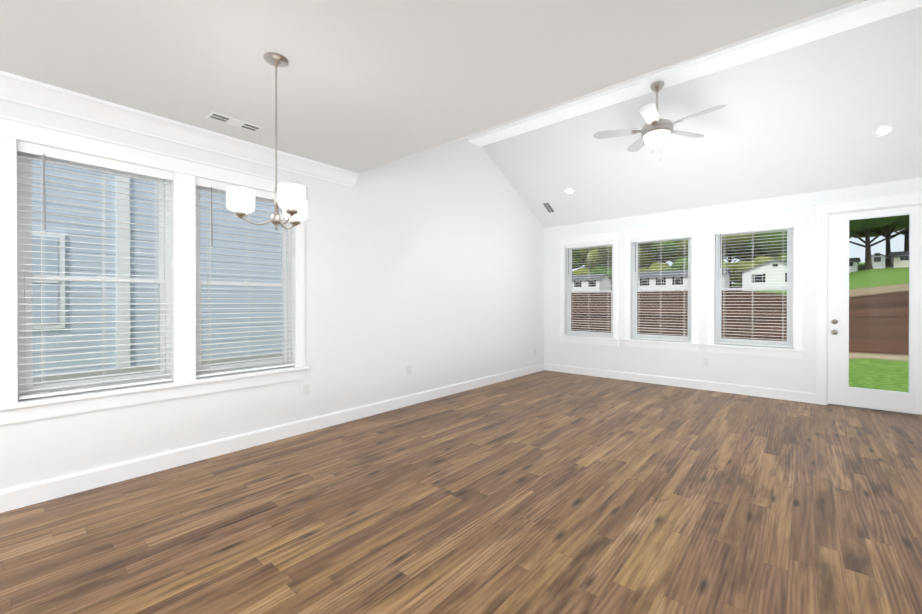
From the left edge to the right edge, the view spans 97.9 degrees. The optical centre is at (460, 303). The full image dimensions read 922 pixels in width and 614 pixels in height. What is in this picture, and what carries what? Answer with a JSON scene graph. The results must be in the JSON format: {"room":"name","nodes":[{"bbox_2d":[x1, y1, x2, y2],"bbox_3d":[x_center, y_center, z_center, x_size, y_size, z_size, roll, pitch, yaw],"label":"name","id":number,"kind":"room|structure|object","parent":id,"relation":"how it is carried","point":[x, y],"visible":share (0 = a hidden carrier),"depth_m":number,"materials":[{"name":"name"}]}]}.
{"room":"empty living room","nodes":[
{"label":"empty living room","id":0,"kind":"room"},
{"bbox_2d":[0,99,543,490],"bbox_3d":[-1.845,-0.742,3.868,0.160,4.100,10.770,0,0,41],"label":"wall","id":1,"kind":"structure","parent":0,"point":[428,266],"depth_m":4.72,"materials":[{"name":"white paint"}]},
{"bbox_2d":[0,114,308,424],"bbox_3d":[-2.288,-0.209,3.314,0.212,1.937,2.090,0,0,41],"label":"window","id":2,"kind":"structure","parent":1,"relation":"in","point":[165,282],"depth_m":2.99,"materials":[{"name":"white plastic"}]},
{"bbox_2d":[16,140,172,399],"bbox_3d":[-2.597,-0.213,2.914,0.083,1.669,0.836,0,0,41],"label":"window blind","id":3,"kind":"object","parent":2,"relation":"attached to","point":[45,151],"visible":0.88,"depth_m":2.86,"materials":[{"name":"white plastic"}]},
{"bbox_2d":[195,185,290,373],"bbox_3d":[-2.011,-0.211,3.729,0.081,1.680,0.860,0,0,41],"label":"window","id":4,"kind":"structure","parent":2,"relation":"attached to","point":[287,289],"depth_m":3.76,"materials":[{"name":"white plastic"}]},
{"bbox_2d":[195,177,293,377],"bbox_3d":[-1.946,-0.216,3.673,0.083,1.669,0.856,0,0,41],"label":"window blind","id":5,"kind":"object","parent":2,"relation":"attached to","point":[208,183],"visible":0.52,"depth_m":3.60,"materials":[{"name":"white plastic"}]},
{"bbox_2d":[0,70,358,187],"bbox_3d":[-3.156,-1.352,2.141,0.094,0.145,6.125,0,0,41],"label":"crown molding","id":6,"kind":"structure","parent":1,"relation":"attached to","point":[17,89],"depth_m":3.07,"materials":[{"name":"white paint"}]},
{"bbox_2d":[0,363,544,512],"bbox_3d":[-1.784,1.241,3.812,0.016,0.135,10.434,0,0,41],"label":"baseboard","id":7,"kind":"structure","parent":1,"relation":"attached to","point":[34,493],"depth_m":3.38,"materials":[{"name":"white wood"}]},
{"bbox_2d":[303,383,309,395],"bbox_3d":[-1.566,0.873,4.070,0.009,0.118,0.072,0,0,41],"label":"electrical outlet","id":8,"kind":"object","parent":1,"relation":"attached to","point":[306,388],"visible":1,"depth_m":4.07,"materials":[{"name":"plastic"}]},
{"bbox_2d":[407,365,410,374],"bbox_3d":[-0.662,0.853,5.125,0.009,0.118,0.072,0,0,41],"label":"electrical outlet","id":9,"kind":"object","parent":1,"relation":"attached to","point":[409,370],"visible":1,"depth_m":5.12,"materials":[{"name":"plastic"}]},
{"bbox_2d":[0,0,854,172],"bbox_3d":[-1.179,-1.478,0.448,5.300,0.120,6.130,0,0,41],"label":"ceiling","id":10,"kind":"structure","parent":0,"point":[364,85],"depth_m":2.31,"materials":[{"name":"paint"}]},
{"bbox_2d":[206,112,262,132],"bbox_3d":[-1.781,-1.427,3.171,0.130,0.007,0.370,0,0,41],"label":"ceiling vent","id":11,"kind":"object","parent":10,"relation":"in","point":[232,121],"visible":1,"depth_m":3.16,"materials":[{"name":"white metal"}]},
{"bbox_2d":[226,52,306,229],"bbox_3d":[-1.044,-0.926,2.318,0.419,0.998,0.462,0,0,41],"label":"chandelier","id":12,"kind":"object","parent":10,"relation":"hanging from","point":[290,200],"visible":1,"depth_m":2.26,"materials":[{"name":"white glass"}]},
{"bbox_2d":[0,370,921,613],"bbox_3d":[0.227,1.345,2.099,5.620,0.060,10.770,0,0,41],"label":"floor","id":13,"kind":"structure","parent":0,"point":[546,492],"depth_m":2.46,"materials":[{"name":"brown wood"}]},
{"bbox_2d":[359,0,921,173],"bbox_3d":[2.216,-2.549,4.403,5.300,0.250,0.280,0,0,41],"label":"ridge beam","id":14,"kind":"structure","parent":0,"point":[857,15],"depth_m":4.01,"materials":[{"name":"white paint"}]},
{"bbox_2d":[593,81,725,160],"bbox_3d":[2.159,-1.992,4.399,1.282,0.864,1.263,0,0,41],"label":"ceiling fan","id":15,"kind":"object","parent":14,"relation":"hanging from","point":[655,131],"visible":0.98,"depth_m":4.38,"materials":[{"name":"silver metal"}]},
{"bbox_2d":[482,6,921,227],"bbox_3d":[3.020,-2.022,5.343,5.300,1.150,2.190,0,0,41],"label":"ceiling","id":16,"kind":"structure","parent":0,"point":[810,117],"depth_m":4.79,"materials":[{"name":"white paint"}]},
{"bbox_2d":[542,202,554,212],"bbox_3d":[1.563,-1.706,7.164,0.140,0.141,0.270,0,0,41],"label":"ceiling vent","id":17,"kind":"object","parent":16,"relation":"in","point":[548,207],"visible":1,"depth_m":7.16,"materials":[{"name":"white metal"}]},
{"bbox_2d":[564,188,574,193],"bbox_3d":[1.784,-1.847,6.607,0.170,0.078,0.152,0,0,41],"label":"recessed light","id":18,"kind":"object","parent":16,"relation":"in","point":[569,190],"visible":1,"depth_m":6.60,"materials":[{"name":"white"}]},
{"bbox_2d":[872,124,895,136],"bbox_3d":[4.502,-1.838,4.277,0.170,0.078,0.152,0,0,41],"label":"recessed light","id":19,"kind":"object","parent":16,"relation":"in","point":[883,130],"visible":1,"depth_m":4.27,"materials":[{"name":"white"}]},
{"bbox_2d":[544,178,921,392],"bbox_3d":[3.680,0.424,6.123,5.300,3.750,0.160,0,0,41],"label":"wall","id":20,"kind":"structure","parent":0,"point":[794,374],"depth_m":6.05,"materials":[{"name":"white paint"}]},
{"bbox_2d":[558,231,619,345],"bbox_3d":[2.320,-0.255,7.253,1.140,1.957,0.212,0,0,41],"label":"window","id":21,"kind":"structure","parent":20,"relation":"in","point":[569,284],"depth_m":7.21,"materials":[{"name":"white plastic"}]},
{"bbox_2d":[565,241,612,336],"bbox_3d":[2.303,-0.250,7.233,0.896,1.669,0.083,0,0,41],"label":"window blind","id":22,"kind":"object","parent":21,"relation":"attached to","point":[608,243],"visible":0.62,"depth_m":7.22,"materials":[{"name":"white plastic"}]},
{"bbox_2d":[622,222,700,350],"bbox_3d":[3.223,-0.252,6.478,1.140,1.957,0.212,0,0,41],"label":"window","id":23,"kind":"structure","parent":20,"relation":"in","point":[635,291],"depth_m":6.42,"materials":[{"name":"white plastic"}]},
{"bbox_2d":[631,233,691,341],"bbox_3d":[3.206,-0.247,6.459,0.896,1.669,0.083,0,0,41],"label":"window blind","id":24,"kind":"object","parent":23,"relation":"attached to","point":[666,237],"visible":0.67,"depth_m":6.42,"materials":[{"name":"white plastic"}]},
{"bbox_2d":[544,363,815,403],"bbox_3d":[3.109,1.230,6.500,3.945,0.135,0.016,0,0,41],"label":"baseboard","id":25,"kind":"structure","parent":20,"relation":"attached to","point":[798,396],"depth_m":6.12,"materials":[{"name":"white wood"}]},
{"bbox_2d":[703,358,708,365],"bbox_3d":[3.675,0.874,6.018,0.072,0.118,0.009,0,0,41],"label":"electrical outlet","id":26,"kind":"object","parent":20,"relation":"attached to","point":[705,361],"visible":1,"depth_m":6.01,"materials":[{"name":"plastic"}]},
{"bbox_2d":[705,210,804,358],"bbox_3d":[4.134,-0.248,5.697,1.140,1.957,0.212,0,0,41],"label":"window","id":27,"kind":"structure","parent":20,"relation":"in","point":[790,267],"depth_m":5.59,"materials":[{"name":"white plastic"}]},
{"bbox_2d":[715,223,793,346],"bbox_3d":[4.117,-0.244,5.678,0.896,1.669,0.083,0,0,41],"label":"window blind","id":28,"kind":"object","parent":27,"relation":"attached to","point":[756,228],"visible":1,"depth_m":5.69,"materials":[{"name":"white plastic"}]},
{"bbox_2d":[814,191,921,416],"bbox_3d":[5.095,0.008,4.883,1.206,2.592,0.199,0,0,41],"label":"door frame","id":29,"kind":"structure","parent":20,"relation":"attached to","point":[824,210],"depth_m":5.15,"materials":[{"name":"white wood"}]},
{"bbox_2d":[828,205,921,414],"bbox_3d":[5.058,0.076,4.833,0.948,2.421,0.124,0,0,41],"label":"door","id":30,"kind":"structure","parent":20,"relation":"in","point":[841,391],"depth_m":4.96,"materials":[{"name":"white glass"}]},
{"label":"outside","id":31,"kind":"structure","parent":0,"visible":0},
{"bbox_2d":[571,262,908,391],"bbox_3d":[38.358,-4.311,50.625,140.000,11.388,155.000,0,0,41],"label":"ground","id":32,"kind":"structure","parent":31,"point":[865,312],"depth_m":20.80,"materials":[{"name":"brown soil"}]},
{"bbox_2d":[24,160,282,384],"bbox_3d":[-9.933,-2.875,6.018,9.550,9.550,15.200,0,0,41],"label":"neighbouring house","id":33,"kind":"structure","parent":32,"relation":"on","point":[260,296],"depth_m":5.48,"materials":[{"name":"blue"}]},
{"bbox_2d":[572,249,584,267],"bbox_3d":[25.580,-11.247,100.970,18.396,17.033,16.276,0,0,41],"label":"tree","id":34,"kind":"object","parent":32,"relation":"on","point":[576,259],"depth_m":93.45,"materials":[{"name":"green plant"}]},
{"bbox_2d":[572,268,591,274],"bbox_3d":[28.456,-5.484,93.373,8.350,5.935,8.690,0,0,41],"label":"tree","id":35,"kind":"object","parent":32,"relation":"on","point":[578,271],"depth_m":90.27,"materials":[{"name":"green plant"}]},
{"bbox_2d":[572,274,611,290],"bbox_3d":[24.695,-3.927,85.391,12.700,4.240,6.700,0,0,41],"label":"house","id":36,"kind":"structure","parent":32,"relation":"on","point":[599,286],"depth_m":81.34,"materials":[{"name":"white paint"}]},
{"bbox_2d":[580,247,606,268],"bbox_3d":[31.251,-11.636,95.093,17.310,17.874,15.398,0,0,41],"label":"tree","id":37,"kind":"object","parent":32,"relation":"on","point":[582,254],"depth_m":91.78,"materials":[{"name":"green plant"}]},
{"bbox_2d":[590,264,611,284],"bbox_3d":[32.100,-5.551,89.281,7.129,6.167,7.518,0,0,41],"label":"tree","id":38,"kind":"object","parent":32,"relation":"on","point":[597,271],"depth_m":87.38,"materials":[{"name":"green plant"}]},
{"bbox_2d":[586,244,656,268],"bbox_3d":[34.574,-10.363,90.319,17.649,15.376,17.506,0,0,41],"label":"tree","id":39,"kind":"object","parent":32,"relation":"on","point":[646,260],"depth_m":85.78,"materials":[{"name":"green plant"}]},
{"bbox_2d":[638,267,647,271],"bbox_3d":[36.503,-5.345,86.445,9.366,5.730,8.383,0,0,41],"label":"tree","id":40,"kind":"object","parent":32,"relation":"on","point":[641,270],"depth_m":83.46,"materials":[{"name":"green plant"}]},
{"bbox_2d":[643,262,670,271],"bbox_3d":[40.637,-5.480,82.951,8.184,6.022,8.941,0,0,41],"label":"tree","id":41,"kind":"object","parent":32,"relation":"on","point":[662,267],"depth_m":81.18,"materials":[{"name":"green plant"}]},
{"bbox_2d":[638,239,682,267],"bbox_3d":[40.375,-11.787,86.261,19.141,18.224,17.170,0,0,41],"label":"tree","id":42,"kind":"object","parent":32,"relation":"on","point":[664,247],"depth_m":80.26,"materials":[{"name":"green plant"}]},
{"bbox_2d":[663,257,687,270],"bbox_3d":[44.300,-5.830,78.611,8.982,6.868,9.501,0,0,41],"label":"tree","id":43,"kind":"object","parent":32,"relation":"on","point":[680,266],"depth_m":76.31,"materials":[{"name":"green plant"}]},
{"bbox_2d":[638,268,731,289],"bbox_3d":[37.817,-3.762,71.507,16.700,4.240,6.700,0,0,41],"label":"house","id":44,"kind":"structure","parent":32,"relation":"on","point":[670,284],"depth_m":69.78,"materials":[{"name":"white paint"}]},
{"bbox_2d":[657,239,731,262],"bbox_3d":[49.025,-11.418,83.772,18.155,17.263,18.598,0,0,41],"label":"tree","id":45,"kind":"object","parent":32,"relation":"on","point":[680,244],"depth_m":80.30,"materials":[{"name":"green plant"}]},
{"bbox_2d":[722,260,737,281],"bbox_3d":[49.593,-5.365,75.972,8.033,5.861,6.577,0,0,41],"label":"tree","id":46,"kind":"object","parent":32,"relation":"on","point":[725,264],"depth_m":73.59,"materials":[{"name":"green plant"}]},
{"bbox_2d":[725,249,740,285],"bbox_3d":[62.598,-14.827,89.316,18.853,22.565,19.966,0,0,41],"label":"tree","id":47,"kind":"object","parent":32,"relation":"on","point":[731,258],"depth_m":90.64,"materials":[{"name":"green plant"}]},
{"bbox_2d":[722,233,755,285],"bbox_3d":[53.758,-11.914,78.662,16.242,18.298,18.627,0,0,41],"label":"tree","id":48,"kind":"object","parent":32,"relation":"on","point":[728,242],"depth_m":72.68,"materials":[{"name":"green plant"}]},
{"bbox_2d":[731,250,772,260],"bbox_3d":[66.037,-14.846,85.095,21.758,22.711,20.503,0,0,41],"label":"tree","id":49,"kind":"object","parent":32,"relation":"on","point":[744,254],"depth_m":90.45,"materials":[{"name":"green plant"}]},
{"bbox_2d":[732,255,775,282],"bbox_3d":[53.369,-5.439,72.837,8.157,6.024,8.439,0,0,41],"label":"tree","id":50,"kind":"object","parent":32,"relation":"on","point":[761,259],"depth_m":70.60,"materials":[{"name":"green plant"}]},
{"bbox_2d":[739,259,786,290],"bbox_3d":[47.600,-3.859,60.486,8.300,4.740,10.700,0,0,41],"label":"house","id":51,"kind":"structure","parent":32,"relation":"on","point":[771,270],"depth_m":57.33,"materials":[{"name":"white paint"}]},
{"bbox_2d":[775,250,786,261],"bbox_3d":[57.235,-6.130,68.509,8.453,7.434,8.511,0,0,41],"label":"tree","id":52,"kind":"object","parent":32,"relation":"on","point":[778,256],"depth_m":67.51,"materials":[{"name":"green plant"}]},
{"bbox_2d":[732,230,855,256],"bbox_3d":[59.048,-11.200,72.636,18.095,17.134,15.970,0,0,41],"label":"tree","id":53,"kind":"object","parent":32,"relation":"on","point":[768,245],"depth_m":68.78,"materials":[{"name":"green plant"}]},
{"bbox_2d":[790,215,908,269],"bbox_3d":[63.417,-12.351,62.594,18.731,15.076,19.060,0,0,41],"label":"tree","id":54,"kind":"object","parent":32,"relation":"on","point":[865,224],"depth_m":60.83,"materials":[{"name":"green plant"}]},
{"bbox_2d":[849,258,860,272],"bbox_3d":[62.590,-5.867,64.750,2.400,2.840,2.900,0,0,41],"label":"shed","id":55,"kind":"object","parent":32,"relation":"on","point":[853,266],"depth_m":63.69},
{"bbox_2d":[853,225,905,237],"bbox_3d":[72.870,-15.324,81.470,22.780,20.778,21.609,0,0,41],"label":"tree","id":56,"kind":"object","parent":32,"relation":"on","point":[881,229],"depth_m":70.63,"materials":[{"name":"green plant"}]},
{"bbox_2d":[871,253,888,268],"bbox_3d":[65.269,-6.409,63.109,2.400,2.840,2.900,0,0,41],"label":"shed","id":57,"kind":"object","parent":32,"relation":"on","point":[876,261],"depth_m":62.17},
{"bbox_2d":[855,225,908,266],"bbox_3d":[72.222,-15.923,68.654,20.321,20.102,22.273,0,0,41],"label":"tree","id":58,"kind":"object","parent":32,"relation":"on","point":[888,250],"depth_m":67.97,"materials":[{"name":"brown plant"}]},
{"bbox_2d":[888,251,908,267],"bbox_3d":[67.796,-6.498,61.601,2.900,2.940,3.100,0,0,41],"label":"shed","id":59,"kind":"object","parent":32,"relation":"on","point":[899,258],"depth_m":61.09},
{"bbox_2d":[895,227,908,250],"bbox_3d":[78.515,-16.126,71.817,18.333,19.224,21.807,0,0,41],"label":"tree","id":60,"kind":"object","parent":32,"relation":"on","point":[906,237],"depth_m":71.35,"materials":[{"name":"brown plant"}]}
]}

